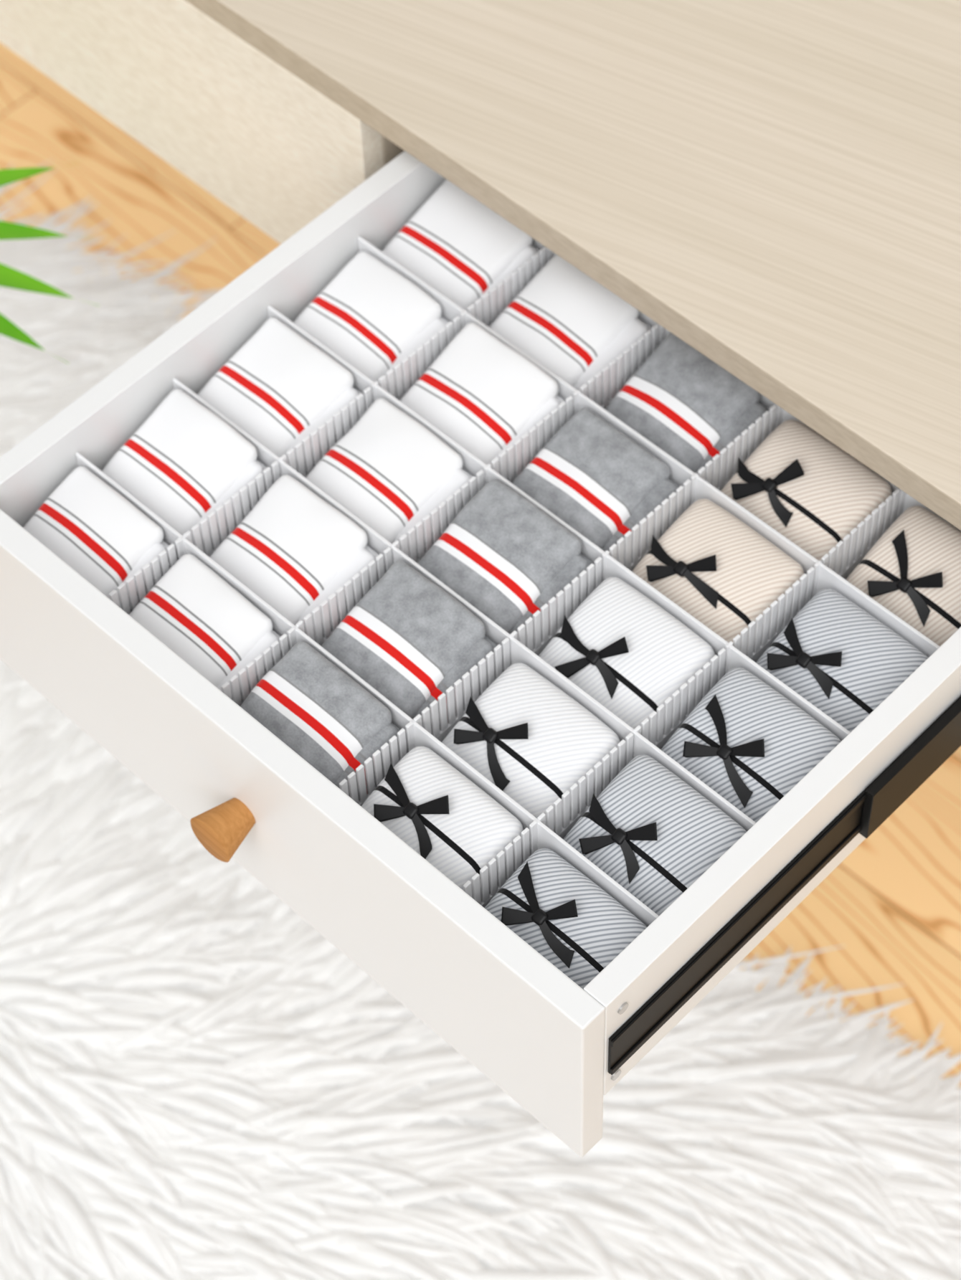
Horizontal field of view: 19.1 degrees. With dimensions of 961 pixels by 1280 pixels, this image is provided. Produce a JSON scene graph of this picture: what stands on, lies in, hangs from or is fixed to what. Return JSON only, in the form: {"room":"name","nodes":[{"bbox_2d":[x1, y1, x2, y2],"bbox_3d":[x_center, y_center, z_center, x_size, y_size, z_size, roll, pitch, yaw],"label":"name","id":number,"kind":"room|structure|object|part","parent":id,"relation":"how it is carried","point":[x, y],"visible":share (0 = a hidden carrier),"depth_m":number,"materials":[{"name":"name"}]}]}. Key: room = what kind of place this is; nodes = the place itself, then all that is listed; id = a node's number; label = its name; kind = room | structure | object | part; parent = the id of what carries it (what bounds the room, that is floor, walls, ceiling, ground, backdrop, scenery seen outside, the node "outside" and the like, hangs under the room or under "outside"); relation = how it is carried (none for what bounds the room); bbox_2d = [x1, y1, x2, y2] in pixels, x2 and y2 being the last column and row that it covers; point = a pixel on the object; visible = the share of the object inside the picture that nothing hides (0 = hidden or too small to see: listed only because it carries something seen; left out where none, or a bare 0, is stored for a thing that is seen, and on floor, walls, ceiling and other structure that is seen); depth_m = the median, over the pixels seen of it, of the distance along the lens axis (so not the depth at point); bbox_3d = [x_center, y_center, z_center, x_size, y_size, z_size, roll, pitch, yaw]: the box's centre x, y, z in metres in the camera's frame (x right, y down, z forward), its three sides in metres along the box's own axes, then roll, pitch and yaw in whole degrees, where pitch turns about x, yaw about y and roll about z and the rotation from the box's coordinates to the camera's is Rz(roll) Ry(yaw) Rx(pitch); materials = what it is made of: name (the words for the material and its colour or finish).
{"room":"bedroom","nodes":[
{"label":"bedroom","id":0,"kind":"room"},
{"bbox_2d":[0,42,960,1087],"bbox_3d":[-0.756,0.839,1.859,5.200,0.001,3.650,38,64,24],"label":"floor","id":1,"kind":"structure","parent":0,"point":[893,903],"depth_m":2.32,"materials":[{"name":"brown wood"}]},
{"bbox_2d":[0,162,99,363],"bbox_3d":[-0.790,-0.215,1.981,0.998,1.013,0.576,12,56,10],"label":"potted plant","id":2,"kind":"object","parent":1,"relation":"on","point":[11,277],"visible":1,"depth_m":2.01,"materials":[{"name":"green plant"}]},
{"bbox_2d":[0,0,960,1157],"bbox_3d":[0.066,-0.153,2.080,2.100,0.737,1.010,38,64,24],"label":"dresser","id":3,"kind":"object","parent":1,"relation":"on","point":[774,185],"visible":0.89,"depth_m":1.69,"materials":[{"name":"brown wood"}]},
{"bbox_2d":[22,466,170,611],"bbox_3d":[-0.226,-0.045,1.678,0.085,0.073,0.062,38,64,24],"label":"sock","id":4,"kind":"object","parent":3,"relation":"in","point":[86,523],"visible":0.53,"depth_m":1.65,"materials":[{"name":"fabric"}]},
{"bbox_2d":[101,388,272,552],"bbox_3d":[-0.176,-0.090,1.706,0.086,0.076,0.072,38,64,24],"label":"sock","id":5,"kind":"object","parent":3,"relation":"in","point":[184,461],"visible":0.56,"depth_m":1.68,"materials":[{"name":"fabric"}]},
{"bbox_2d":[129,553,281,703],"bbox_3d":[-0.159,0.007,1.641,0.086,0.070,0.062,38,64,24],"label":"sock","id":6,"kind":"object","parent":3,"relation":"in","point":[192,610],"visible":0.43,"depth_m":1.62,"materials":[{"name":"fabric"}]},
{"bbox_3d":[-0.143,0.104,1.600,0.032,0.032,0.027,38,64,24],"label":"drawer knob","id":7,"kind":"part","parent":3,"relation":"part of","materials":[{"name":"brown wood"}]},
{"bbox_2d":[197,317,365,474],"bbox_3d":[-0.121,-0.137,1.739,0.086,0.073,0.073,38,64,24],"label":"sock","id":8,"kind":"object","parent":3,"relation":"in","point":[279,387],"visible":0.57,"depth_m":1.71,"materials":[{"name":"fabric"}]},
{"bbox_2d":[210,474,384,641],"bbox_3d":[-0.108,-0.037,1.668,0.085,0.073,0.073,38,64,24],"label":"sock","id":9,"kind":"object","parent":3,"relation":"in","point":[294,549],"visible":0.58,"depth_m":1.65,"materials":[{"name":"fabric"}]},
{"bbox_3d":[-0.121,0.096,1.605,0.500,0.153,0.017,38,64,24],"label":"drawer","id":10,"kind":"part","parent":3,"relation":"part of","materials":[{"name":"white laminate"}]},
{"bbox_2d":[240,641,400,801],"bbox_3d":[-0.091,0.058,1.601,0.086,0.074,0.061,38,64,24],"label":"sock","id":11,"kind":"object","parent":3,"relation":"in","point":[305,700],"visible":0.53,"depth_m":1.58,"materials":[{"name":"grey fabric"}]},
{"bbox_2d":[293,251,453,395],"bbox_3d":[-0.067,-0.183,1.771,0.085,0.071,0.072,38,64,24],"label":"sock","id":12,"kind":"object","parent":3,"relation":"in","point":[371,315],"visible":0.51,"depth_m":1.75,"materials":[{"name":"fabric"}]},
{"bbox_2d":[305,397,476,559],"bbox_3d":[-0.054,-0.084,1.700,0.085,0.073,0.074,38,64,24],"label":"sock","id":13,"kind":"object","parent":3,"relation":"in","point":[389,470],"visible":0.65,"depth_m":1.68,"materials":[{"name":"fabric"}]},
{"bbox_2d":[321,560,496,732],"bbox_3d":[-0.041,0.015,1.629,0.085,0.074,0.073,38,64,24],"label":"sock","id":14,"kind":"object","parent":3,"relation":"in","point":[408,638],"visible":0.54,"depth_m":1.61,"materials":[{"name":"grey fabric"}]},
{"bbox_2d":[361,746,523,897],"bbox_3d":[-0.023,0.109,1.560,0.084,0.079,0.061,38,64,24],"label":"folded underwear","id":15,"kind":"object","parent":3,"relation":"in","point":[423,799],"visible":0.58,"depth_m":1.53,"materials":[{"name":"white fabric"}]},
{"bbox_2d":[381,179,539,323],"bbox_3d":[-0.013,-0.231,1.801,0.086,0.075,0.074,38,64,24],"label":"sock","id":16,"kind":"object","parent":3,"relation":"in","point":[455,244],"visible":0.42,"depth_m":1.78,"materials":[{"name":"fabric"}]},
{"bbox_2d":[400,322,565,473],"bbox_3d":[0.000,-0.132,1.730,0.086,0.076,0.073,38,64,24],"label":"sock","id":17,"kind":"object","parent":3,"relation":"in","point":[483,394],"visible":0.52,"depth_m":1.71,"materials":[{"name":"fabric"}]},
{"bbox_2d":[417,479,594,641],"bbox_3d":[0.013,-0.033,1.660,0.086,0.076,0.073,38,64,24],"label":"sock","id":18,"kind":"object","parent":3,"relation":"in","point":[503,555],"visible":0.55,"depth_m":1.64,"materials":[{"name":"grey fabric"}]},
{"bbox_2d":[75,179,960,926],"bbox_3d":[0.029,-0.047,1.673,0.467,0.070,0.415,38,64,24],"label":"grid","id":19,"kind":"object","parent":3,"relation":"in","point":[548,830],"visible":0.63,"depth_m":1.64,"materials":[{"name":"white plastic"}]},
{"bbox_2d":[441,662,620,818],"bbox_3d":[0.027,0.067,1.591,0.084,0.074,0.072,38,64,24],"label":"folded underwear","id":20,"kind":"object","parent":3,"relation":"in","point":[530,738],"visible":0.62,"depth_m":1.57,"materials":[{"name":"white fabric"}]},
{"bbox_2d":[484,848,647,989],"bbox_3d":[0.044,0.161,1.522,0.085,0.077,0.061,38,64,24],"label":"folded underwear","id":21,"kind":"object","parent":3,"relation":"in","point":[551,905],"visible":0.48,"depth_m":1.50,"materials":[{"name":"grey fabric"}]},
{"bbox_2d":[489,254,651,390],"bbox_3d":[0.055,-0.179,1.762,0.085,0.075,0.074,38,64,24],"label":"sock","id":22,"kind":"object","parent":3,"relation":"in","point":[564,320],"visible":0.44,"depth_m":1.74,"materials":[{"name":"fabric"}]},
{"bbox_2d":[512,408,679,551],"bbox_3d":[0.068,-0.079,1.694,0.086,0.071,0.073,38,64,24],"label":"sock","id":23,"kind":"object","parent":3,"relation":"in","point":[595,478],"visible":0.57,"depth_m":1.67,"materials":[{"name":"grey fabric"}]},
{"bbox_2d":[538,577,714,729],"bbox_3d":[0.081,0.020,1.622,0.085,0.074,0.073,38,64,24],"label":"folded underwear","id":24,"kind":"object","parent":3,"relation":"in","point":[619,647],"visible":0.59,"depth_m":1.60,"materials":[{"name":"white fabric"}]},
{"bbox_2d":[562,755,746,915],"bbox_3d":[0.094,0.118,1.551,0.085,0.076,0.073,38,64,24],"label":"folded underwear","id":25,"kind":"object","parent":3,"relation":"in","point":[649,830],"visible":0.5,"depth_m":1.53,"materials":[{"name":"grey fabric"}]},
{"bbox_2d":[604,332,769,473],"bbox_3d":[0.122,-0.126,1.724,0.085,0.074,0.074,38,64,24],"label":"sock","id":26,"kind":"object","parent":3,"relation":"in","point":[679,399],"visible":0.41,"depth_m":1.70,"materials":[{"name":"grey fabric"}]},
{"bbox_2d":[631,498,804,642],"bbox_3d":[0.135,-0.028,1.653,0.085,0.074,0.073,38,64,24],"label":"folded underwear","id":27,"kind":"object","parent":3,"relation":"in","point":[711,564],"visible":0.56,"depth_m":1.63,"materials":[{"name":"beige fabric"}]},
{"bbox_2d":[660,667,841,822],"bbox_3d":[0.149,0.071,1.583,0.084,0.076,0.073,38,64,24],"label":"folded underwear","id":28,"kind":"object","parent":3,"relation":"in","point":[744,740],"visible":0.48,"depth_m":1.56,"materials":[{"name":"grey fabric"}]},
{"bbox_3d":[0.387,-0.053,1.670,0.012,0.049,0.914,38,64,24],"label":"slide rail","id":29,"kind":"part","parent":3,"relation":"part of","materials":[{"name":"black metal"}]},
{"bbox_2d":[720,419,892,560],"bbox_3d":[0.190,-0.076,1.683,0.085,0.078,0.073,38,64,24],"label":"folded underwear","id":30,"kind":"object","parent":3,"relation":"in","point":[809,490],"visible":0.6,"depth_m":1.66,"materials":[{"name":"beige fabric"}]},
{"bbox_2d":[755,588,927,732],"bbox_3d":[0.203,0.025,1.616,0.085,0.072,0.073,38,64,24],"label":"folded underwear","id":31,"kind":"object","parent":3,"relation":"in","point":[839,657],"visible":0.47,"depth_m":1.59,"materials":[{"name":"grey fabric"}]},
{"bbox_2d":[845,505,960,646],"bbox_3d":[0.258,-0.022,1.647,0.084,0.073,0.073,38,64,24],"label":"folded underwear","id":32,"kind":"object","parent":3,"relation":"in","point":[913,570],"visible":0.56,"depth_m":1.63,"materials":[{"name":"beige fabric"}]},
{"bbox_2d":[0,159,960,1279],"bbox_3d":[-0.425,0.543,2.022,1.944,0.053,1.890,38,64,24],"label":"rug","id":33,"kind":"object","parent":1,"relation":"on","point":[196,1083],"visible":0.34,"depth_m":2.14,"materials":[{"name":"white fur"}]}
]}

